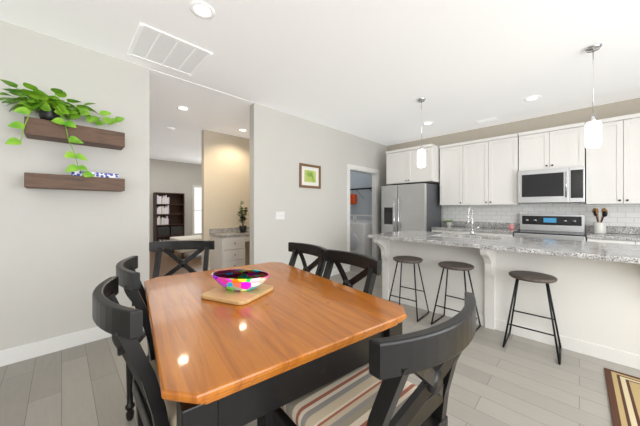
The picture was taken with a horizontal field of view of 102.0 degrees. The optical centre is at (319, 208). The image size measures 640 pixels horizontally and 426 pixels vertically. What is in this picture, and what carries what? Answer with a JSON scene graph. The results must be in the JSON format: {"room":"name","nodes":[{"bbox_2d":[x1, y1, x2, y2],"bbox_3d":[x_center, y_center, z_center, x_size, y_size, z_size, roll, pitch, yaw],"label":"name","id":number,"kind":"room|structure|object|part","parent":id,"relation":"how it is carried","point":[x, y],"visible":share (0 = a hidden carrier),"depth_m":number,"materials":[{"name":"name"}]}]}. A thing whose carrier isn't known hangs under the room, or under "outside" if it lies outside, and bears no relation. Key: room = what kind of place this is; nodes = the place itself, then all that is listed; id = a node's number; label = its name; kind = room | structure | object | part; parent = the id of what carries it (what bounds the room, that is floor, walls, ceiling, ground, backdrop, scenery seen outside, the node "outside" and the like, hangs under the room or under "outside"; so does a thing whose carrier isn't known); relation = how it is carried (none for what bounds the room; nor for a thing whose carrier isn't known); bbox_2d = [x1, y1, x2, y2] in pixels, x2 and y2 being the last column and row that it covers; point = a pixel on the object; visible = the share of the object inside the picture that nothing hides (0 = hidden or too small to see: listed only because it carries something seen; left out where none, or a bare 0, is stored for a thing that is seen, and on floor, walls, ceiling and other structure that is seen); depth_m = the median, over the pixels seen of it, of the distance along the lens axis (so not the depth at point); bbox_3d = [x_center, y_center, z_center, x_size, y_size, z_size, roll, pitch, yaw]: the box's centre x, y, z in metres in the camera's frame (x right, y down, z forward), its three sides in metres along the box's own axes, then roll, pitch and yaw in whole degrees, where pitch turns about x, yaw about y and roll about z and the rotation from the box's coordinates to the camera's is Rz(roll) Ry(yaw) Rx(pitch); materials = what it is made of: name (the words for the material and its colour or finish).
{"room":"kitchen","nodes":[
{"label":"kitchen","id":0,"kind":"room"},
{"bbox_2d":[0,20,148,350],"bbox_3d":[-3.227,-0.120,1.437,3.863,2.740,0.120,0,0,-45],"label":"wall","id":1,"kind":"structure","parent":0,"point":[63,253],"depth_m":2.30,"materials":[{"name":"paint"}]},
{"bbox_2d":[24,116,124,149],"bbox_3d":[-2.138,-0.647,2.297,0.630,0.135,0.199,0,0,-45],"label":"shelf","id":2,"kind":"object","parent":1,"relation":"attached to","point":[41,129],"visible":0.98,"depth_m":2.21,"materials":[{"name":"brown wood"}]},
{"bbox_2d":[0,79,124,176],"bbox_3d":[-2.124,-0.614,2.166,0.804,0.695,0.384,0,0,-45],"label":"pothos plant","id":3,"kind":"object","parent":2,"relation":"on","point":[54,109],"visible":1,"depth_m":2.12,"materials":[{"name":"green plant"}]},
{"bbox_2d":[24,172,124,191],"bbox_3d":[-2.138,-0.223,2.297,0.630,0.115,0.199,0,0,-45],"label":"shelf","id":4,"kind":"object","parent":1,"relation":"attached to","point":[49,181],"visible":1,"depth_m":2.20,"materials":[{"name":"brown wood"}]},
{"bbox_2d":[71,171,118,177],"bbox_3d":[-2.054,-0.302,2.368,0.320,0.042,0.140,0,0,-45],"label":"tray","id":5,"kind":"object","parent":4,"relation":"on","point":[96,174],"visible":0.6,"depth_m":2.33,"materials":[{"name":"blue ceramic"}]},
{"bbox_2d":[149,250,200,279],"bbox_3d":[-4.143,1.249,4.644,7.100,0.002,5.713,0,0,-45],"label":"floor","id":6,"kind":"structure","parent":0,"point":[168,263],"depth_m":5.87,"materials":[{"name":"brown wood"}]},
{"bbox_2d":[153,192,183,241],"bbox_3d":[-4.634,0.390,7.953,0.780,1.720,0.304,0,0,-45],"label":"bookshelf","id":7,"kind":"object","parent":6,"relation":"on","point":[168,215],"visible":0.88,"depth_m":7.87,"materials":[{"name":"brown wood"}]},
{"bbox_2d":[170,235,200,259],"bbox_3d":[-3.177,1.000,6.932,1.300,0.500,0.900,0,0,-45],"label":"bench","id":8,"kind":"object","parent":6,"relation":"on","point":[193,237],"visible":0.25,"depth_m":6.45,"materials":[{"name":"fabric"}]},
{"bbox_2d":[209,227,249,269],"bbox_3d":[-1.253,0.820,5.395,1.850,0.860,0.589,0,0,-45],"label":"built-in desk","id":9,"kind":"object","parent":6,"relation":"on","point":[228,251],"visible":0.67,"depth_m":4.74,"materials":[{"name":"wood"}]},
{"bbox_2d":[237,201,248,232],"bbox_3d":[-1.529,0.168,5.135,0.272,0.612,0.277,0,0,-45],"label":"potted plant","id":10,"kind":"object","parent":9,"relation":"on","point":[243,227],"visible":1,"depth_m":5.12,"materials":[{"name":"green plant"}]},
{"bbox_2d":[149,159,200,241],"bbox_3d":[-5.637,-0.120,7.273,8.700,2.740,0.120,0,0,-45],"label":"wall","id":11,"kind":"structure","parent":0,"point":[165,176],"depth_m":8.23,"materials":[{"name":"paint"}]},
{"bbox_2d":[192,185,200,234],"bbox_3d":[-3.850,0.065,8.937,1.060,1.670,0.050,0,0,-45],"label":"window","id":12,"kind":"structure","parent":11,"relation":"in","point":[196,209],"depth_m":8.68,"materials":[{"name":"white glass"}]},
{"bbox_2d":[149,69,253,104],"bbox_3d":[-1.416,-1.488,3.245,1.255,0.005,0.120,0,0,-45],"label":"header","id":13,"kind":"object","parent":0,"point":[186,83],"visible":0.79,"depth_m":3.15,"materials":[{"name":"paint"}]},
{"bbox_2d":[201,129,249,270],"bbox_3d":[-0.914,-0.120,6.237,3.720,2.740,0.120,0,0,-45],"label":"wall","id":14,"kind":"structure","parent":0,"point":[225,175],"depth_m":5.15,"materials":[{"name":"paint"}]},
{"bbox_2d":[250,103,386,273],"bbox_3d":[0.346,-0.120,4.988,3.702,2.740,0.144,0,0,-45],"label":"wall","id":15,"kind":"structure","parent":0,"point":[283,145],"depth_m":4.22,"materials":[{"name":"paint"}]},
{"bbox_2d":[275,212,284,219],"bbox_3d":[-0.608,0.110,3.956,0.170,0.120,0.015,0,0,-45],"label":"switch plate","id":16,"kind":"object","parent":15,"relation":"attached to","point":[279,215],"visible":1,"depth_m":3.95,"materials":[{"name":"white plastic"}]},
{"bbox_3d":[-0.162,-0.544,4.394,0.485,0.398,0.022,0,0,-45],"label":"picture frame","id":17,"kind":"part","parent":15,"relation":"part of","materials":[{"name":"brown wood"}]},
{"bbox_2d":[347,164,379,271],"bbox_3d":[0.901,0.185,5.546,1.163,2.130,0.138,0,0,-45],"label":"door frame","id":18,"kind":"structure","parent":15,"relation":"attached to","point":[375,173],"depth_m":5.85,"materials":[{"name":"white wood"}]},
{"bbox_2d":[0,265,639,425],"bbox_3d":[-1.437,1.300,3.066,9.100,0.100,12.170,0,0,-45],"label":"floor","id":19,"kind":"structure","parent":0,"point":[516,380],"depth_m":1.84,"materials":[{"name":"grey wood"}]},
{"bbox_2d":[0,327,111,366],"bbox_3d":[-3.170,1.188,1.400,3.833,0.125,0.014,0,0,-45],"label":"baseboard","id":20,"kind":"structure","parent":19,"relation":"on","point":[32,350],"depth_m":2.23,"materials":[{"name":"white wood"}]},
{"bbox_2d":[116,256,155,361],"bbox_3d":[-0.703,0.750,1.296,0.501,1.000,0.450,0,0,-36],"label":"chair","id":21,"kind":"object","parent":19,"relation":"on","point":[128,275],"visible":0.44,"depth_m":1.06,"materials":[{"name":"black wood"}]},
{"bbox_2d":[125,240,214,420],"bbox_3d":[-1.002,0.750,1.790,0.450,1.000,0.501,0,0,-12],"label":"chair","id":22,"kind":"object","parent":19,"relation":"on","point":[167,247],"visible":0.35,"depth_m":1.95,"materials":[{"name":"black wood"}]},
{"bbox_2d":[92,276,273,425],"bbox_3d":[-0.475,0.750,0.920,0.501,1.000,0.450,0,0,-44],"label":"chair","id":23,"kind":"object","parent":19,"relation":"on","point":[122,325],"visible":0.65,"depth_m":0.69,"materials":[{"name":"black wood"}]},
{"bbox_2d":[144,262,406,425],"bbox_3d":[-0.314,0.825,1.245,0.850,0.850,1.180,0,0,-36],"label":"table","id":24,"kind":"object","parent":19,"relation":"on","point":[295,333],"visible":0.88,"depth_m":0.83,"materials":[{"name":"brown wood"}]},
{"bbox_2d":[201,284,272,304],"bbox_3d":[-0.381,0.391,1.216,0.250,0.016,0.250,0,0,23],"label":"board","id":25,"kind":"object","parent":24,"relation":"on","point":[221,294],"visible":0.75,"depth_m":1.15,"materials":[{"name":"brown wood"}]},
{"bbox_2d":[211,269,269,290],"bbox_3d":[-0.377,0.346,1.227,0.294,0.073,0.185,0,0,16],"label":"bowl","id":26,"kind":"object","parent":25,"relation":"on","point":[239,279],"visible":1,"depth_m":1.18,"materials":[{"name":"multicoloured ceramic"}]},
{"bbox_2d":[257,242,327,425],"bbox_3d":[-0.237,0.750,1.634,0.501,1.000,0.450,0,0,-36],"label":"chair","id":27,"kind":"object","parent":19,"relation":"on","point":[296,248],"visible":0.25,"depth_m":1.76,"materials":[{"name":"black wood"}]},
{"bbox_2d":[314,266,346,276],"bbox_3d":[-0.197,1.188,4.368,2.057,0.125,0.014,0,0,-45],"label":"baseboard","id":28,"kind":"structure","parent":19,"relation":"on","point":[335,271],"depth_m":4.86,"materials":[{"name":"white wood"}]},
{"bbox_2d":[321,249,380,294],"bbox_3d":[0.005,0.750,1.309,0.501,1.000,0.450,0,0,-36],"label":"chair","id":29,"kind":"object","parent":19,"relation":"on","point":[371,267],"visible":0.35,"depth_m":1.41,"materials":[{"name":"black wood"}]},
{"bbox_2d":[350,214,356,221],"bbox_3d":[0.487,0.700,6.771,0.719,1.080,0.680,0,0,-45],"label":"washer","id":30,"kind":"object","parent":19,"relation":"on","point":[352,217],"visible":0.06,"depth_m":6.74,"materials":[{"name":"white metal"}]},
{"bbox_2d":[350,215,371,256],"bbox_3d":[0.982,0.700,6.275,0.719,1.080,0.680,0,0,-45],"label":"dryer","id":31,"kind":"object","parent":19,"relation":"on","point":[360,232],"visible":0.58,"depth_m":5.95,"materials":[{"name":"white metal"}]},
{"bbox_2d":[273,291,477,425],"bbox_3d":[0.160,0.750,0.770,0.450,1.000,0.501,0,0,-40],"label":"chair","id":32,"kind":"object","parent":19,"relation":"on","point":[378,389],"visible":0.9,"depth_m":0.61,"materials":[{"name":"black wood"}]},
{"bbox_2d":[389,256,428,321],"bbox_3d":[1.049,0.922,3.096,0.385,0.654,0.355,0,0,42],"label":"stool","id":33,"kind":"object","parent":19,"relation":"on","point":[408,259],"visible":0.9,"depth_m":3.07,"materials":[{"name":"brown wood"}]},
{"bbox_2d":[381,183,440,266],"bbox_3d":[1.842,0.395,5.277,0.836,1.710,0.915,0,0,-45],"label":"fridge","id":34,"kind":"object","parent":19,"relation":"on","point":[415,207],"visible":0.65,"depth_m":4.98,"materials":[{"name":"silver metal"}]},
{"bbox_2d":[431,261,480,330],"bbox_3d":[1.445,0.922,2.757,0.355,0.654,0.385,0,0,-43],"label":"stool","id":35,"kind":"object","parent":19,"relation":"on","point":[457,266],"visible":0.79,"depth_m":2.75,"materials":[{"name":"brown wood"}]},
{"bbox_2d":[431,221,519,236],"bbox_3d":[2.716,0.751,4.592,0.647,0.998,1.236,0,0,-45],"label":"countertop","id":36,"kind":"structure","parent":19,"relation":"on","point":[490,228],"depth_m":4.52,"materials":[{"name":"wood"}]},
{"bbox_2d":[445,219,453,226],"bbox_3d":[2.487,0.277,5.019,0.227,0.143,0.267,0,0,-45],"label":"potted plant","id":37,"kind":"object","parent":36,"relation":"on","point":[448,222],"visible":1,"depth_m":4.97,"materials":[{"name":"white ceramic"}]},
{"bbox_2d":[373,238,639,369],"bbox_3d":[1.892,0.820,2.900,0.967,0.860,2.454,0,0,-45],"label":"kitchen island","id":38,"kind":"object","parent":19,"relation":"on","point":[595,290],"depth_m":2.44,"materials":[{"name":"wood"}]},
{"bbox_2d":[368,230,639,265],"bbox_3d":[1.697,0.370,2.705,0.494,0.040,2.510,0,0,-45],"label":"island countertop","id":39,"kind":"structure","parent":38,"relation":"on","point":[597,253],"depth_m":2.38,"materials":[{"name":"grey stone"}]},
{"bbox_2d":[440,234,455,237],"bbox_3d":[1.819,0.484,3.230,0.444,0.212,0.744,0,0,-45],"label":"sink","id":40,"kind":"object","parent":39,"relation":"in","point":[441,235],"depth_m":3.55,"materials":[{"name":"grey metal"}]},
{"bbox_2d":[467,207,478,234],"bbox_3d":[1.975,0.167,3.344,0.211,0.365,0.110,0,0,-45],"label":"faucet","id":41,"kind":"object","parent":39,"relation":"on","point":[468,221],"visible":1,"depth_m":3.40,"materials":[{"name":"silver metal"}]},
{"bbox_2d":[502,271,561,364],"bbox_3d":[1.897,0.922,2.318,0.385,0.654,0.355,0,0,44],"label":"stool","id":42,"kind":"object","parent":19,"relation":"on","point":[535,277],"visible":1,"depth_m":2.30,"materials":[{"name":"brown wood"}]},
{"bbox_2d":[514,214,585,240],"bbox_3d":[3.413,0.670,3.863,0.681,1.160,0.765,0,0,-45],"label":"range","id":43,"kind":"object","parent":19,"relation":"on","point":[566,226],"visible":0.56,"depth_m":3.92,"materials":[{"name":"silver metal"}]},
{"bbox_2d":[586,237,639,244],"bbox_3d":[4.023,0.820,3.304,0.618,0.860,0.869,0,0,-45],"label":"base cabinet","id":44,"kind":"object","parent":19,"relation":"on","point":[591,239],"depth_m":3.24,"materials":[{"name":"white wood"}]},
{"bbox_2d":[586,233,639,240],"bbox_3d":[4.427,0.369,2.887,0.635,0.039,2.036,0,0,-45],"label":"countertop","id":45,"kind":"structure","parent":44,"relation":"on","point":[608,236],"depth_m":3.29,"materials":[{"name":"grey stone"}]},
{"bbox_2d":[592,208,607,233],"bbox_3d":[3.892,0.170,3.599,0.130,0.356,0.147,0,0,-45],"label":"utensil crock","id":46,"kind":"object","parent":45,"relation":"on","point":[599,227],"visible":1,"depth_m":3.58,"materials":[{"name":"white ceramic"}]},
{"bbox_2d":[604,368,639,425],"bbox_3d":[1.799,1.245,0.958,2.100,0.010,0.914,0,0,-45],"label":"rug","id":47,"kind":"object","parent":19,"relation":"on","point":[623,389],"visible":1,"depth_m":1.70,"materials":[{"name":"multicoloured fabric"}]},
{"bbox_2d":[0,0,639,163],"bbox_3d":[-1.437,-1.540,3.066,9.100,0.100,12.170,0,0,-45],"label":"ceiling","id":48,"kind":"structure","parent":0,"point":[373,70],"depth_m":2.57,"materials":[{"name":"paint"}]},
{"bbox_2d":[127,22,212,75],"bbox_3d":[-1.439,-1.484,2.485,0.585,0.011,0.590,0,0,-45],"label":"ceiling vent","id":49,"kind":"object","parent":48,"relation":"in","point":[156,46],"visible":0.98,"depth_m":2.45,"materials":[{"name":"white metal"}]},
{"bbox_2d":[176,106,189,110],"bbox_3d":[-2.034,-1.486,3.848,0.176,0.007,0.176,0,0,-45],"label":"recessed light","id":50,"kind":"object","parent":48,"relation":"in","point":[183,108],"visible":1,"depth_m":3.85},
{"bbox_2d":[189,1,214,18],"bbox_3d":[-0.882,-1.486,1.945,0.176,0.007,0.176,0,0,-45],"label":"recessed light","id":51,"kind":"object","parent":48,"relation":"in","point":[200,9],"visible":1,"depth_m":1.94,"materials":[{"name":"white plastic"}]},
{"bbox_2d":[417,97,425,167],"bbox_3d":[1.382,-1.024,3.527,0.120,0.929,0.120,0,0,-45],"label":"pendant light","id":52,"kind":"object","parent":48,"relation":"hanging from","point":[421,157],"visible":1,"depth_m":3.49,"materials":[{"name":"white glass"}]},
{"bbox_2d":[476,118,496,123],"bbox_3d":[2.821,-1.484,4.385,0.150,0.010,0.280,0,0,-45],"label":"ceiling vent","id":53,"kind":"object","parent":48,"relation":"in","point":[486,120],"visible":0.98,"depth_m":4.37,"materials":[{"name":"white metal"}]},
{"bbox_2d":[524,95,540,100],"bbox_3d":[2.866,-1.486,3.498,0.176,0.007,0.176,0,0,-45],"label":"recessed light","id":54,"kind":"object","parent":48,"relation":"in","point":[531,98],"visible":1,"depth_m":3.50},
{"bbox_2d":[584,43,602,148],"bbox_3d":[2.519,-1.024,2.388,0.120,0.929,0.120,0,0,-45],"label":"pendant light","id":55,"kind":"object","parent":48,"relation":"hanging from","point":[593,132],"visible":1,"depth_m":2.36,"materials":[{"name":"white glass"}]},
{"bbox_2d":[350,98,639,240],"bbox_3d":[3.162,-0.120,4.698,0.126,2.740,7.820,0,0,-45],"label":"wall","id":56,"kind":"structure","parent":0,"point":[623,215],"depth_m":4.35,"materials":[{"name":"paint"}]},
{"bbox_2d":[350,187,371,198],"bbox_3d":[0.807,-0.365,6.710,0.369,0.258,1.603,0,0,-45],"label":"shelf","id":57,"kind":"object","parent":56,"relation":"attached to","point":[370,188],"visible":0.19,"depth_m":6.36,"materials":[{"name":"black metal"}]},
{"bbox_2d":[350,194,356,203],"bbox_3d":[0.836,-0.280,6.770,0.150,0.340,0.240,0,0,-45],"label":"hanging bag","id":58,"kind":"object","parent":57,"relation":"hanging from","point":[353,198],"visible":0.69,"depth_m":6.68,"materials":[{"name":"orange plastic"}]},
{"bbox_2d":[386,144,439,184],"bbox_3d":[1.953,-0.855,5.356,0.647,0.690,0.960,0,0,-45],"label":"upper cabinet","id":59,"kind":"object","parent":56,"relation":"attached to","point":[402,168],"visible":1,"depth_m":5.10,"materials":[{"name":"white wood"}]},
{"bbox_2d":[439,133,520,204],"bbox_3d":[2.842,-0.630,4.671,0.357,1.140,1.205,0,0,-45],"label":"upper cabinet","id":60,"kind":"object","parent":56,"relation":"attached to","point":[481,171],"visible":1,"depth_m":4.50,"materials":[{"name":"white wood"}]},
{"bbox_2d":[518,122,584,170],"bbox_3d":[3.536,-0.897,3.976,0.357,0.605,0.740,0,0,-45],"label":"upper cabinet","id":61,"kind":"object","parent":56,"relation":"attached to","point":[556,147],"visible":0.92,"depth_m":3.84,"materials":[{"name":"white wood"}]},
{"bbox_2d":[518,166,584,203],"bbox_3d":[3.502,-0.335,3.942,0.454,0.507,0.736,0,0,-45],"label":"microwave","id":62,"kind":"object","parent":61,"relation":"attached to","point":[559,185],"visible":1,"depth_m":3.78,"materials":[{"name":"silver metal"}]},
{"bbox_2d":[586,113,639,203],"bbox_3d":[4.075,-0.630,3.457,0.328,1.140,0.736,0,0,-45],"label":"upper cabinet","id":63,"kind":"object","parent":56,"relation":"attached to","point":[613,168],"depth_m":3.41,"materials":[{"name":"white wood"}]},
{"bbox_2d":[586,225,639,232],"bbox_3d":[4.645,0.300,3.104,0.020,0.097,2.036,0,0,-45],"label":"backsplash","id":64,"kind":"structure","parent":56,"relation":"attached to","point":[589,229],"depth_m":3.60,"materials":[{"name":"grey stone"}]}
]}

